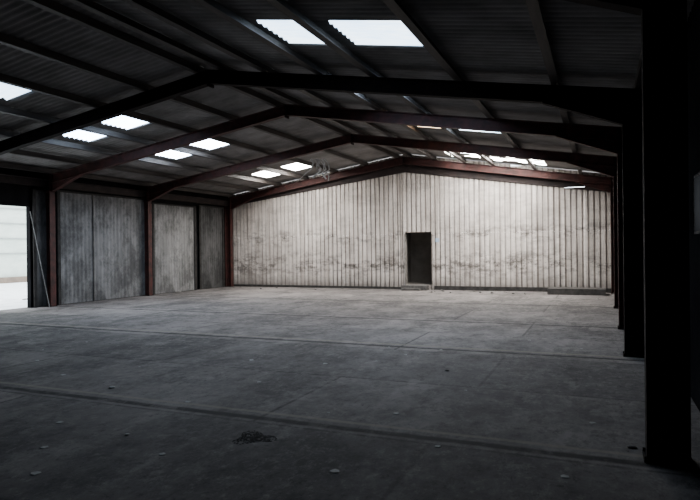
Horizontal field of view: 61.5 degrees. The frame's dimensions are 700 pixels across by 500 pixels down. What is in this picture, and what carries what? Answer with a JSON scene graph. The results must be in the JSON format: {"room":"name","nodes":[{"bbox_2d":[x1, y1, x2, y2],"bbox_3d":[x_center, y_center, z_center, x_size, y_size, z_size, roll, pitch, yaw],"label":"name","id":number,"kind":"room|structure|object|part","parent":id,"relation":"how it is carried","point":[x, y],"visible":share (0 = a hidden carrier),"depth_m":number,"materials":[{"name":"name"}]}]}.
{"room":"empty warehouse","nodes":[
{"label":"empty warehouse","id":0,"kind":"room"},
{"bbox_2d":[0,167,227,307],"bbox_3d":[-10.794,-0.312,13.242,0.150,4.000,27.880,-1,0,23],"label":"wall","id":1,"kind":"structure","parent":0,"point":[10,194],"depth_m":16.92,"materials":[{"name":"black metal"}]},
{"bbox_2d":[31,189,46,307],"bbox_3d":[-8.961,-0.044,17.164,0.075,3.400,0.670,-1,0,23],"label":"wall panel","id":2,"kind":"object","parent":1,"relation":"attached to","point":[38,196],"visible":0.75,"depth_m":17.06,"materials":[{"name":"grey metal"}]},
{"bbox_2d":[56,190,144,304],"bbox_3d":[-8.025,-0.086,19.357,0.075,3.450,3.800,-1,0,23],"label":"wall panel","id":3,"kind":"object","parent":1,"relation":"attached to","point":[101,238],"visible":0.99,"depth_m":19.08,"materials":[{"name":"grey metal"}]},
{"bbox_3d":[-8.049,-1.786,19.355,0.065,0.050,3.800,-1,0,23],"label":"rail","id":4,"kind":"part","parent":3,"relation":"part of","materials":[{"name":"black metal"}]},
{"bbox_2d":[0,174,227,205],"bbox_3d":[-10.674,-1.920,13.015,0.240,0.215,27.580,-1,0,23],"label":"beam","id":5,"kind":"structure","parent":1,"relation":"attached to","point":[4,178],"depth_m":19.15,"materials":[{"name":"metal"}]},
{"bbox_2d":[152,202,196,294],"bbox_3d":[-6.689,-0.060,22.484,0.075,3.350,2.500,-1,0,23],"label":"wall panel","id":6,"kind":"object","parent":1,"relation":"attached to","point":[174,248],"visible":0.98,"depth_m":22.42,"materials":[{"name":"grey metal"}]},
{"bbox_3d":[-6.713,-1.710,22.482,0.065,0.050,2.500,-1,0,23],"label":"rail","id":7,"kind":"part","parent":6,"relation":"part of","materials":[{"name":"grey metal"}]},
{"bbox_2d":[198,205,224,289],"bbox_3d":[-5.786,-0.117,24.599,0.075,3.430,1.700,-1,0,23],"label":"wall panel","id":8,"kind":"object","parent":1,"relation":"attached to","point":[211,218],"visible":0.99,"depth_m":24.58,"materials":[{"name":"grey metal"}]},
{"bbox_3d":[-5.810,-1.807,24.596,0.065,0.050,1.700,-1,0,23],"label":"rail","id":9,"kind":"part","parent":8,"relation":"part of","materials":[{"name":"black metal"}]},
{"bbox_2d":[0,0,693,193],"bbox_3d":[-3.475,-2.959,10.011,16.500,1.386,28.324,-1,0,23],"label":"ceiling","id":10,"kind":"structure","parent":0,"point":[483,40],"depth_m":9.99,"materials":[{"name":"grey metal"}]},
{"bbox_2d":[0,82,30,99],"bbox_3d":[-6.602,-3.060,11.107,0.850,0.174,1.022,-1,0,23],"label":"skylight","id":11,"kind":"object","parent":10,"relation":"attached to","point":[7,91],"visible":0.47,"depth_m":11.37,"materials":[{"name":"white"}]},
{"bbox_2d":[63,130,104,141],"bbox_3d":[-6.514,-2.870,14.643,0.770,0.162,0.876,-1,0,23],"label":"skylight","id":12,"kind":"object","parent":10,"relation":"attached to","point":[79,134],"visible":0.65,"depth_m":14.64,"materials":[{"name":"white"}]},
{"bbox_2d":[0,162,234,196],"bbox_3d":[-10.491,-2.258,12.989,0.115,0.130,27.640,-1,0,23],"label":"purlin","id":13,"kind":"object","parent":10,"relation":"attached to","point":[2,164],"visible":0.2,"depth_m":18.99,"materials":[{"name":"metal"}]},
{"bbox_2d":[102,115,148,129],"bbox_3d":[-5.312,-3.083,14.128,0.850,0.174,0.876,-1,0,23],"label":"skylight","id":14,"kind":"object","parent":10,"relation":"attached to","point":[121,121],"visible":0.65,"depth_m":14.12,"materials":[{"name":"white"}]},
{"bbox_2d":[7,149,258,191],"bbox_3d":[-9.389,-2.454,12.517,0.115,0.130,27.640,-1,0,23],"label":"purlin","id":15,"kind":"object","parent":10,"relation":"attached to","point":[16,152],"visible":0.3,"depth_m":18.07,"materials":[{"name":"metal"}]},
{"bbox_2d":[0,129,281,185],"bbox_3d":[-8.334,-2.641,12.064,0.115,0.130,27.640,-1,0,23],"label":"purlin","id":16,"kind":"object","parent":10,"relation":"attached to","point":[3,132],"visible":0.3,"depth_m":16.36,"materials":[{"name":"grey metal"}]},
{"bbox_2d":[0,105,308,179],"bbox_3d":[-7.168,-2.848,11.565,0.115,0.130,27.640,-1,0,23],"label":"purlin","id":17,"kind":"object","parent":10,"relation":"attached to","point":[3,109],"visible":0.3,"depth_m":14.92,"materials":[{"name":"grey metal"}]},
{"bbox_2d":[0,73,337,172],"bbox_3d":[-5.948,-3.064,11.042,0.115,0.130,27.640,-1,0,23],"label":"purlin","id":18,"kind":"object","parent":10,"relation":"attached to","point":[4,78],"visible":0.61,"depth_m":13.30,"materials":[{"name":"black metal"}]},
{"bbox_2d":[156,150,189,158],"bbox_3d":[-5.224,-2.893,17.664,0.770,0.162,1.022,-1,0,23],"label":"skylight","id":19,"kind":"object","parent":10,"relation":"attached to","point":[171,154],"visible":0.62,"depth_m":17.72,"materials":[{"name":"white"}]},
{"bbox_2d":[0,32,367,165],"bbox_3d":[-4.755,-3.276,10.531,0.115,0.130,27.640,-1,0,23],"label":"purlin","id":20,"kind":"object","parent":10,"relation":"attached to","point":[5,39],"visible":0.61,"depth_m":11.29,"materials":[{"name":"black metal"}]},
{"bbox_2d":[190,139,227,149],"bbox_3d":[-4.022,-3.106,17.149,0.850,0.174,1.022,-1,0,23],"label":"skylight","id":21,"kind":"object","parent":10,"relation":"attached to","point":[209,144],"visible":0.62,"depth_m":17.17,"materials":[{"name":"white"}]},
{"bbox_2d":[22,0,399,157],"bbox_3d":[-3.562,-3.488,10.019,0.115,0.130,27.640,-1,0,23],"label":"purlin","id":22,"kind":"object","parent":10,"relation":"attached to","point":[51,6],"visible":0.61,"depth_m":10.09,"materials":[{"name":"black metal"}]},
{"bbox_2d":[67,0,413,157],"bbox_3d":[-3.051,-3.490,9.801,0.115,0.130,27.640,-1,0,23],"label":"purlin","id":23,"kind":"object","parent":10,"relation":"attached to","point":[90,5],"visible":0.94,"depth_m":9.95,"materials":[{"name":"black metal"}]},
{"bbox_2d":[252,171,279,177],"bbox_3d":[-3.131,-2.931,22.565,0.770,0.162,1.168,-1,0,23],"label":"skylight","id":24,"kind":"object","parent":10,"relation":"attached to","point":[263,173],"visible":0.65,"depth_m":22.58,"materials":[{"name":"white"}]},
{"bbox_2d":[122,0,436,159],"bbox_3d":[-2.176,-3.340,9.429,0.115,0.130,27.640,-1,0,23],"label":"purlin","id":25,"kind":"object","parent":10,"relation":"attached to","point":[143,5],"visible":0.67,"depth_m":9.56,"materials":[{"name":"black metal"}]},
{"bbox_2d":[257,20,324,43],"bbox_3d":[-0.773,-3.185,8.617,0.770,0.172,1.022,-1,0,23],"label":"skylight","id":26,"kind":"object","parent":10,"relation":"attached to","point":[289,30],"visible":0.65,"depth_m":8.58,"materials":[{"name":"white"}]},
{"bbox_2d":[282,163,310,170],"bbox_3d":[-1.929,-3.144,22.050,0.850,0.174,1.168,-1,0,23],"label":"skylight","id":27,"kind":"object","parent":10,"relation":"attached to","point":[296,166],"visible":0.66,"depth_m":22.04,"materials":[{"name":"white"}]},
{"bbox_2d":[300,158,329,180],"bbox_3d":[-1.287,-2.848,20.928,1.140,0.822,0.298,-1,0,10],"label":"fragment","id":28,"kind":"object","parent":10,"relation":"hanging from","point":[312,161],"visible":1,"depth_m":20.91,"materials":[{"name":"grey metal"}]},
{"bbox_2d":[193,0,466,162],"bbox_3d":[-1.144,-3.164,8.989,0.115,0.130,27.640,-1,0,23],"label":"purlin","id":29,"kind":"object","parent":10,"relation":"attached to","point":[214,6],"visible":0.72,"depth_m":9.10,"materials":[{"name":"black metal"}]},
{"bbox_2d":[329,20,422,45],"bbox_3d":[0.393,-2.986,8.120,1.060,0.221,1.022,-1,0,23],"label":"skylight","id":30,"kind":"object","parent":10,"relation":"attached to","point":[362,32],"visible":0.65,"depth_m":8.05,"materials":[{"name":"white"}]},
{"bbox_2d":[266,0,495,165],"bbox_3d":[-0.204,-3.004,8.589,0.115,0.130,27.640,-1,0,23],"label":"purlin","id":31,"kind":"object","parent":10,"relation":"attached to","point":[283,6],"visible":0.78,"depth_m":8.63,"materials":[{"name":"black metal"}]},
{"bbox_2d":[383,0,536,169],"bbox_3d":[1.123,-2.778,8.024,0.115,0.130,27.640,-1,0,23],"label":"purlin","id":32,"kind":"object","parent":10,"relation":"attached to","point":[396,7],"visible":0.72,"depth_m":8.00,"materials":[{"name":"black metal"}]},
{"bbox_2d":[491,157,545,164],"bbox_3d":[5.360,-3.037,19.176,1.750,0.336,2.774,-1,0,23],"label":"skylight","id":33,"kind":"object","parent":10,"relation":"attached to","point":[522,161],"visible":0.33,"depth_m":20.00,"materials":[{"name":"white"}]},
{"bbox_2d":[525,0,582,174],"bbox_3d":[2.487,-2.545,7.443,0.115,0.130,27.640,-1,0,23],"label":"purlin","id":34,"kind":"object","parent":10,"relation":"attached to","point":[533,7],"visible":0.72,"depth_m":7.16,"materials":[{"name":"black metal"}]},
{"bbox_2d":[634,53,641,88],"bbox_3d":[3.538,-2.366,6.996,0.115,0.130,27.640,-1,0,23],"label":"purlin","id":35,"kind":"object","parent":10,"relation":"attached to","point":[638,80],"visible":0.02,"depth_m":7.96,"materials":[{"name":"black metal"}]},
{"bbox_2d":[0,286,699,499],"bbox_3d":[-3.469,1.712,10.020,16.376,0.200,28.280,-1,0,23],"label":"floor","id":36,"kind":"structure","parent":0,"point":[520,424],"depth_m":6.26,"materials":[{"name":"concrete"}]},
{"bbox_2d":[30,471,40,474],"bbox_3d":[-2.279,1.612,4.252,0.075,0.004,0.066,-1,0,24],"label":"flake","id":37,"kind":"object","parent":36,"relation":"on","point":[34,472],"visible":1,"depth_m":4.25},
{"bbox_2d":[30,212,49,307],"bbox_3d":[-8.858,0.281,16.807,0.485,2.754,0.023,-1,0,-26],"label":"pole","id":38,"kind":"object","parent":36,"relation":"on","point":[30,212],"visible":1,"depth_m":16.80,"materials":[{"name":"grey metal"}]},
{"bbox_2d":[232,430,276,443],"bbox_3d":[-0.800,1.592,4.979,0.373,0.005,0.367,-1,0,23],"label":"debris heap","id":39,"kind":"object","parent":36,"relation":"on","point":[256,435],"visible":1,"depth_m":5.00,"materials":[{"name":"black"}]},
{"bbox_2d":[0,70,643,357],"bbox_3d":[-2.955,-0.928,11.477,15.636,5.060,0.230,-1,0,23],"label":"frame","id":40,"kind":"object","parent":36,"relation":"on","point":[620,106],"visible":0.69,"depth_m":9.15,"materials":[{"name":"black metal"}]},
{"bbox_3d":[-2.691,-3.296,11.346,0.030,0.310,0.180,-1,0,23],"label":"apex plate","id":41,"kind":"part","parent":40,"relation":"part of","materials":[{"name":"metal"}]},
{"bbox_3d":[4.114,1.519,8.476,0.325,0.020,0.230,-1,0,23],"label":"plate","id":42,"kind":"part","parent":40,"relation":"part of","materials":[{"name":"metal"}]},
{"bbox_2d":[43,104,623,329],"bbox_3d":[-1.777,-0.949,14.236,15.636,5.060,0.230,-1,0,23],"label":"frame","id":43,"kind":"object","parent":36,"relation":"on","point":[604,138],"visible":0.73,"depth_m":13.35,"materials":[{"name":"brown metal"}]},
{"bbox_3d":[-1.513,-3.317,14.104,0.030,0.310,0.180,-1,0,23],"label":"apex plate","id":44,"kind":"part","parent":43,"relation":"part of","materials":[{"name":"black metal"}]},
{"bbox_2d":[329,469,338,472],"bbox_3d":[-0.106,1.587,4.221,0.067,0.004,0.075,-1,0,-44],"label":"flake","id":45,"kind":"object","parent":36,"relation":"on","point":[332,470],"visible":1,"depth_m":4.21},
{"bbox_2d":[142,134,617,308],"bbox_3d":[-0.194,-0.978,17.942,15.636,5.060,0.230,-1,0,23],"label":"frame","id":46,"kind":"object","parent":36,"relation":"on","point":[606,165],"visible":0.73,"depth_m":17.28,"materials":[{"name":"brown metal"}]},
{"bbox_2d":[401,285,428,290],"bbox_3d":[2.403,1.425,22.138,1.000,0.170,0.625,-1,0,23],"label":"concrete step","id":47,"kind":"structure","parent":36,"relation":"on","point":[403,287],"depth_m":21.99,"materials":[{"name":"grey concrete"}]},
{"bbox_2d":[224,157,613,293],"bbox_3d":[1.774,-1.014,22.549,15.636,5.060,0.230,-1,0,23],"label":"frame","id":48,"kind":"object","parent":36,"relation":"on","point":[602,183],"visible":0.75,"depth_m":22.32,"materials":[{"name":"brown metal"}]},
{"bbox_2d":[547,287,605,295],"bbox_3d":[7.484,1.359,19.433,1.770,0.200,0.800,-1,0,23],"label":"plinth","id":49,"kind":"object","parent":36,"relation":"on","point":[551,290],"visible":1,"depth_m":19.13,"materials":[{"name":"concrete"}]},
{"bbox_2d":[564,0,694,468],"bbox_3d":[-4.711,-0.896,7.366,15.636,5.060,0.230,-1,0,23],"label":"support column","id":50,"kind":"structure","parent":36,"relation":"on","point":[663,22],"depth_m":4.35,"materials":[{"name":"black metal"}]},
{"bbox_3d":[2.358,1.550,4.366,0.325,0.020,0.230,-1,0,23],"label":"plate","id":51,"kind":"part","parent":50,"relation":"part of","materials":[{"name":"metal"}]},
{"bbox_2d":[228,155,610,289],"bbox_3d":[2.050,-1.086,22.709,16.270,5.198,0.057,-1,0,23],"label":"wall","id":52,"kind":"structure","parent":0,"point":[340,235],"depth_m":22.21,"materials":[{"name":"white metal"}]},
{"bbox_2d":[404,231,432,284],"bbox_3d":[2.659,0.311,22.573,1.110,2.050,0.260,-1,0,23],"label":"door frame","id":53,"kind":"structure","parent":52,"relation":"in","point":[405,234],"depth_m":22.69,"materials":[{"name":"grey metal"}]},
{"bbox_2d":[233,284,610,292],"bbox_3d":[1.987,1.438,22.691,15.900,0.150,0.055,-1,0,23],"label":"baseboard","id":54,"kind":"structure","parent":52,"relation":"attached to","point":[472,288],"depth_m":21.91,"materials":[{"name":"grey concrete"}]},
{"bbox_2d":[245,164,604,203],"bbox_3d":[1.834,-2.590,22.728,15.026,1.430,0.040,-1,0,23],"label":"trim","id":55,"kind":"structure","parent":52,"relation":"attached to","point":[407,168],"depth_m":22.11,"materials":[{"name":"metal"}]},
{"bbox_2d":[407,232,440,284],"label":"door","id":56,"kind":"structure","parent":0,"point":[419,244],"depth_m":24.47,"materials":[{"name":"corrugated metal"}]},
{"bbox_2d":[687,0,699,410],"bbox_3d":[3.965,-0.465,6.937,0.150,4.000,27.880,-1,0,23],"label":"wall","id":57,"kind":"structure","parent":0,"point":[693,22],"depth_m":5.81,"materials":[{"name":"black metal"}]},
{"bbox_2d":[694,172,699,233],"bbox_3d":[3.218,-0.442,5.337,0.026,0.580,1.150,-1,0,23],"label":"window","id":58,"kind":"structure","parent":57,"relation":"in","point":[697,176],"depth_m":5.67,"materials":[{"name":"white"}]},
{"label":"outside","id":59,"kind":"structure","parent":0,"visible":0},
{"bbox_2d":[0,282,26,309],"bbox_3d":[-26.705,1.957,33.169,44.790,0.220,80.000,-1,0,23],"label":"ground","id":60,"kind":"structure","parent":59,"point":[11,294],"depth_m":22.14,"materials":[{"name":"white concrete"}]},
{"bbox_2d":[0,205,26,283],"bbox_3d":[-16.928,-2.785,34.394,0.500,9.030,50.000,-1,0,23],"label":"building","id":61,"kind":"structure","parent":60,"relation":"on","point":[13,254],"depth_m":31.51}
]}

